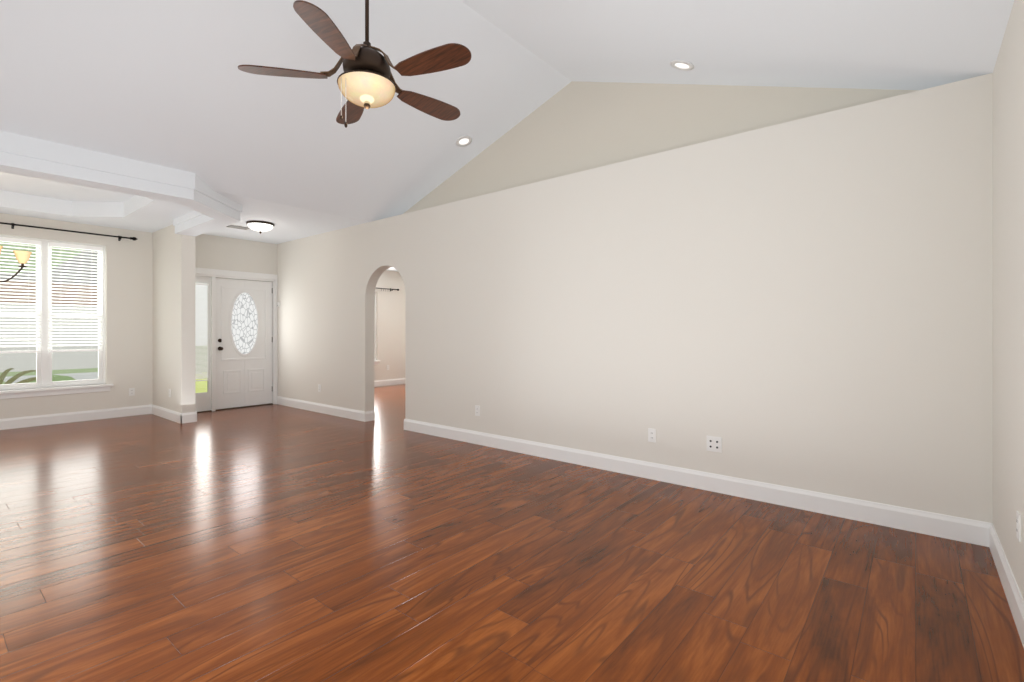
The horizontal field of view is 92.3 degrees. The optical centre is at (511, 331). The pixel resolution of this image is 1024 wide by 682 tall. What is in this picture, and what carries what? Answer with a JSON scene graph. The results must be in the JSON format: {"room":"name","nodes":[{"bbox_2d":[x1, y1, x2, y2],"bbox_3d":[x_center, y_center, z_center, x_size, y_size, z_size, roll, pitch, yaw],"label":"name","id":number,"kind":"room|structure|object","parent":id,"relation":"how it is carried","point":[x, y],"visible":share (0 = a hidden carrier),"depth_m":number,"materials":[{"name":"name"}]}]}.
{"room":"living room","nodes":[
{"label":"living room","id":0,"kind":"room"},
{"bbox_2d":[0,213,152,418],"bbox_3d":[-6.531,-0.125,6.504,0.150,2.790,3.260,0,0,39],"label":"wall","id":1,"kind":"structure","parent":0,"point":[129,313],"depth_m":7.25,"materials":[{"name":"white paint"}]},
{"bbox_2d":[0,235,105,390],"bbox_3d":[-6.382,-0.240,6.705,0.085,2.020,1.300,0,0,39],"label":"dining window","id":2,"kind":"structure","parent":1,"relation":"in","point":[44,369],"depth_m":6.70,"materials":[{"name":"white paint"}]},
{"bbox_2d":[0,237,102,352],"bbox_3d":[-6.324,-0.463,6.657,0.056,1.495,1.210,0,0,39],"label":"window blinds","id":3,"kind":"object","parent":2,"relation":"attached to","point":[32,242],"visible":0.98,"depth_m":6.74,"materials":[{"name":"white plastic"}]},
{"bbox_2d":[0,384,112,398],"bbox_3d":[-6.311,0.823,6.646,0.100,0.105,1.440,0,0,39],"label":"window sill","id":4,"kind":"structure","parent":1,"relation":"in","point":[9,394],"depth_m":6.70,"materials":[{"name":"white paint"}]},
{"bbox_2d":[0,222,137,240],"bbox_3d":[-6.468,-1.373,6.375,0.111,0.075,2.620,0,0,39],"label":"curtain rod","id":5,"kind":"object","parent":1,"relation":"attached to","point":[118,237],"visible":1,"depth_m":6.76,"materials":[{"name":"black metal"}]},
{"bbox_2d":[0,405,151,429],"bbox_3d":[-6.464,1.200,6.455,0.016,0.140,2.910,0,0,39],"label":"baseboard","id":6,"kind":"structure","parent":1,"relation":"attached to","point":[49,419],"depth_m":6.85,"materials":[{"name":"white paint"}]},
{"bbox_2d":[129,388,134,395],"bbox_3d":[-5.708,0.910,7.381,0.008,0.115,0.070,0,0,39],"label":"electrical outlet","id":7,"kind":"object","parent":1,"relation":"attached to","point":[131,391],"visible":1,"depth_m":7.38,"materials":[{"name":"white plastic"}]},
{"bbox_2d":[153,224,194,412],"bbox_3d":[-4.994,-0.125,7.240,1.290,2.790,0.170,0,0,39],"label":"wall","id":8,"kind":"structure","parent":0,"point":[173,312],"depth_m":6.97,"materials":[{"name":"white paint"}]},
{"bbox_2d":[152,404,183,423],"bbox_3d":[-5.036,1.200,7.154,1.276,0.140,0.016,0,0,39],"label":"baseboard","id":9,"kind":"structure","parent":8,"relation":"attached to","point":[165,413],"depth_m":7.06,"materials":[{"name":"white paint"}]},
{"bbox_2d":[184,412,196,421],"bbox_3d":[-4.736,1.200,7.164,0.826,0.140,0.040,0,0,39],"label":"baseboard","id":10,"kind":"structure","parent":8,"relation":"attached to","point":[190,416],"depth_m":6.84,"materials":[{"name":"white paint"}]},
{"bbox_2d":[0,172,367,243],"bbox_3d":[-4.749,-1.690,6.121,3.390,0.340,4.930,0,0,39],"label":"ceiling","id":11,"kind":"structure","parent":0,"point":[21,195],"depth_m":6.42,"materials":[{"name":"white paint"}]},
{"bbox_2d":[0,246,31,282],"bbox_3d":[-5.508,-1.100,5.102,0.777,1.240,0.756,0,0,39],"label":"dining chandelier","id":12,"kind":"object","parent":11,"relation":"hanging from","point":[22,257],"visible":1,"depth_m":5.29,"materials":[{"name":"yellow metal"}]},
{"bbox_2d":[0,130,241,235],"bbox_3d":[-4.582,-1.485,5.011,2.178,0.310,3.128,0,0,39],"label":"beam","id":13,"kind":"structure","parent":11,"relation":"attached to","point":[22,155],"depth_m":4.54,"materials":[{"name":"white paint"}]},
{"bbox_2d":[225,224,249,229],"bbox_3d":[-3.976,-1.510,7.149,0.220,0.021,0.320,0,0,39],"label":"ceiling vent","id":14,"kind":"object","parent":11,"relation":"in","point":[239,227],"visible":0.92,"depth_m":7.11,"materials":[{"name":"white metal"}]},
{"bbox_2d":[246,220,274,233],"bbox_3d":[-3.542,-1.443,6.921,0.360,0.154,0.360,0,0,39],"label":"ceiling light","id":15,"kind":"object","parent":11,"relation":"attached to","point":[260,227],"visible":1,"depth_m":6.82,"materials":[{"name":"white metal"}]},
{"bbox_2d":[195,234,276,274],"bbox_3d":[-4.643,-0.125,8.046,0.150,2.790,1.520,0,0,39],"label":"wall","id":16,"kind":"structure","parent":0,"point":[223,253],"depth_m":8.05,"materials":[{"name":"white paint"}]},
{"bbox_2d":[195,283,208,380],"bbox_3d":[-4.871,0.015,7.715,0.025,1.530,0.190,0,0,39],"label":"blinds","id":17,"kind":"object","parent":16,"relation":"attached to","point":[201,356],"visible":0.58,"depth_m":7.71,"materials":[{"name":"white plastic"}]},
{"bbox_2d":[195,276,210,411],"bbox_3d":[-4.899,0.199,7.738,0.045,2.118,0.270,0,0,39],"label":"sidelight","id":18,"kind":"object","parent":16,"relation":"in","point":[202,401],"visible":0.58,"depth_m":7.80,"materials":[{"name":"white paint"}]},
{"bbox_2d":[195,267,276,412],"bbox_3d":[-4.603,0.142,8.081,0.168,2.255,1.415,0,0,39],"label":"door frame","id":19,"kind":"structure","parent":16,"relation":"attached to","point":[213,274],"depth_m":8.02,"materials":[{"name":"white paint"}]},
{"bbox_2d":[216,278,271,408],"bbox_3d":[-4.450,0.200,8.203,0.129,2.109,0.905,0,0,39],"label":"front door","id":20,"kind":"structure","parent":16,"relation":"in","point":[243,342],"depth_m":8.20,"materials":[{"name":"white paint"}]},
{"bbox_2d":[374,270,404,380],"bbox_3d":[-3.572,-0.075,10.815,0.150,2.690,3.820,0,0,39],"label":"wall","id":21,"kind":"structure","parent":0,"point":[390,328],"depth_m":11.56,"materials":[{"name":"white paint"}]},
{"bbox_2d":[374,292,375,359],"bbox_3d":[-3.439,-0.110,10.985,0.080,1.560,0.910,0,0,39],"label":"room window","id":22,"kind":"structure","parent":21,"relation":"in","point":[375,326],"depth_m":11.29,"materials":[{"name":"white paint"}]},
{"bbox_2d":[376,288,398,290],"bbox_3d":[-3.309,-0.965,10.935,0.104,0.090,1.920,0,0,39],"label":"curtain rod","id":23,"kind":"object","parent":21,"relation":"attached to","point":[390,289],"visible":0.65,"depth_m":11.42,"materials":[{"name":"black metal"}]},
{"bbox_2d":[374,378,404,385],"bbox_3d":[-3.513,1.200,10.756,0.016,0.140,3.836,0,0,39],"label":"baseboard","id":24,"kind":"structure","parent":21,"relation":"attached to","point":[387,382],"depth_m":11.52,"materials":[{"name":"white paint"}]},
{"bbox_2d":[0,0,1013,221],"bbox_3d":[-0.897,-2.109,3.131,6.360,1.282,5.200,0,0,39],"label":"ceiling","id":25,"kind":"structure","parent":0,"point":[168,83],"depth_m":3.88,"materials":[{"name":"white paint"}]},
{"bbox_2d":[238,0,470,127],"bbox_3d":[-0.897,-1.923,3.224,1.469,1.329,1.433,0,0,39],"label":"ceiling fan","id":26,"kind":"object","parent":25,"relation":"hanging from","point":[365,79],"visible":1,"depth_m":3.07,"materials":[{"name":"brown wood"}]},
{"bbox_2d":[456,136,471,146],"bbox_3d":[-0.548,-2.165,5.601,0.184,0.068,0.194,0,0,39],"label":"recessed light","id":27,"kind":"object","parent":25,"relation":"in","point":[462,141],"visible":1,"depth_m":5.60,"materials":[{"name":"white paint"}]},
{"bbox_2d":[670,60,693,70],"bbox_3d":[1.366,-2.137,3.951,0.184,0.068,0.194,0,0,39],"label":"recessed light","id":28,"kind":"object","parent":25,"relation":"in","point":[683,65],"visible":1,"depth_m":3.94,"materials":[{"name":"white paint"}]},
{"bbox_2d":[0,384,1023,681],"bbox_3d":[-1.424,1.320,5.829,10.800,0.100,9.200,0,0,39],"label":"floor","id":29,"kind":"structure","parent":0,"point":[274,542],"depth_m":2.60,"materials":[{"name":"brown wood"}]},
{"bbox_2d":[277,73,992,522],"bbox_3d":[-0.590,-0.125,5.797,9.270,2.790,0.150,0,0,39],"label":"wall","id":30,"kind":"structure","parent":0,"point":[805,303],"depth_m":3.84,"materials":[{"name":"white paint"}]},
{"bbox_2d":[277,396,367,421],"bbox_3d":[-3.082,1.200,7.749,2.672,0.140,0.036,0,0,39],"label":"baseboard","id":31,"kind":"structure","parent":30,"relation":"attached to","point":[353,414],"depth_m":7.55,"materials":[{"name":"white paint"}]},
{"bbox_2d":[368,410,374,420],"bbox_3d":[-3.342,1.200,8.129,3.556,0.140,0.040,0,0,39],"label":"baseboard","id":32,"kind":"structure","parent":30,"relation":"attached to","point":[371,414],"depth_m":6.97,"materials":[{"name":"white paint"}]},
{"bbox_2d":[475,405,479,415],"bbox_3d":[-0.389,0.895,5.529,0.070,0.115,0.008,0,0,39],"label":"electrical outlet","id":33,"kind":"object","parent":30,"relation":"attached to","point":[477,410],"visible":1,"depth_m":5.53,"materials":[{"name":"white plastic"}]},
{"bbox_2d":[648,428,655,442],"bbox_3d":[1.203,0.895,4.222,0.070,0.115,0.008,0,0,39],"label":"electrical outlet","id":34,"kind":"object","parent":30,"relation":"attached to","point":[651,435],"visible":1,"depth_m":4.22,"materials":[{"name":"white plastic"}]},
{"bbox_2d":[404,419,983,545],"bbox_3d":[0.722,1.200,4.625,5.456,0.140,0.036,0,0,39],"label":"baseboard","id":35,"kind":"structure","parent":30,"relation":"attached to","point":[976,532],"depth_m":3.74,"materials":[{"name":"white paint"}]},
{"bbox_2d":[707,436,721,452],"bbox_3d":[1.600,0.895,3.893,0.116,0.120,0.012,0,0,39],"label":"outlet plate","id":36,"kind":"object","parent":30,"relation":"attached to","point":[714,444],"visible":1,"depth_m":3.89,"materials":[{"name":"white plastic"}]},
{"bbox_2d":[403,81,918,213],"bbox_3d":[0.716,-2.075,5.093,6.360,1.150,0.120,0,0,39],"label":"wall","id":37,"kind":"structure","parent":0,"point":[573,127],"depth_m":4.75,"materials":[{"name":"beige paint"}]},
{"bbox_2d":[993,0,1023,599],"bbox_3d":[1.503,-0.165,1.160,0.150,2.870,5.200,0,0,39],"label":"wall","id":38,"kind":"structure","parent":0,"point":[1008,286],"depth_m":2.37,"materials":[{"name":"white paint"}]},
{"bbox_2d":[984,522,1023,647],"bbox_3d":[1.350,1.200,1.104,0.016,0.140,4.560,0,0,39],"label":"baseboard","id":39,"kind":"structure","parent":38,"relation":"attached to","point":[1015,600],"depth_m":2.35,"materials":[{"name":"white paint"}]},
{"bbox_2d":[1016,510,1020,541],"bbox_3d":[2.209,0.850,2.145,0.008,0.115,0.070,0,0,39],"label":"electrical outlet","id":40,"kind":"object","parent":38,"relation":"attached to","point":[1018,525],"visible":1,"depth_m":2.13,"materials":[{"name":"white plastic"}]},
{"label":"outside","id":41,"kind":"structure","parent":0,"visible":0},
{"bbox_2d":[0,347,206,383],"bbox_3d":[-23.586,1.645,25.844,50.740,0.150,70.000,0,0,39],"label":"ground","id":42,"kind":"structure","parent":41,"point":[60,371],"depth_m":19.14,"materials":[{"name":"green plant"}]},
{"bbox_2d":[0,368,35,384],"bbox_3d":[-7.410,1.033,6.994,1.362,1.074,1.243,0,0,39],"label":"plant","id":43,"kind":"object","parent":42,"relation":"on","point":[10,380],"depth_m":7.24,"materials":[{"name":"green plant"}]},
{"bbox_2d":[0,241,81,272],"bbox_3d":[-11.801,-2.043,10.318,5.425,7.225,4.738,0,0,39],"label":"tree","id":44,"kind":"object","parent":42,"relation":"on","point":[31,256],"depth_m":10.81,"materials":[{"name":"green plant"}]},
{"bbox_2d":[0,249,97,371],"bbox_3d":[-24.617,-1.780,22.809,13.800,6.700,13.200,0,0,39],"label":"house","id":45,"kind":"structure","parent":42,"relation":"on","point":[55,360],"depth_m":19.97,"materials":[{"name":"white"}]},
{"bbox_2d":[4,372,97,383],"bbox_3d":[-11.241,1.560,14.280,12.500,0.020,4.200,0,0,39],"label":"driveway","id":46,"kind":"structure","parent":42,"relation":"on","point":[90,375],"depth_m":16.81,"materials":[{"name":"grey concrete"}]},
{"bbox_2d":[28,372,206,392],"bbox_3d":[-7.510,1.150,8.783,4.437,0.960,1.186,0,0,-34],"label":"shrub","id":47,"kind":"object","parent":42,"relation":"on","point":[197,389],"depth_m":9.41,"materials":[{"name":"green plant"}]},
{"bbox_2d":[195,283,206,342],"bbox_3d":[-43.113,-13.580,41.884,0.200,30.300,70.000,0,0,39],"label":"sky","id":48,"kind":"structure","parent":41,"point":[201,313],"depth_m":53.18,"materials":[{"name":"white"}]}
]}

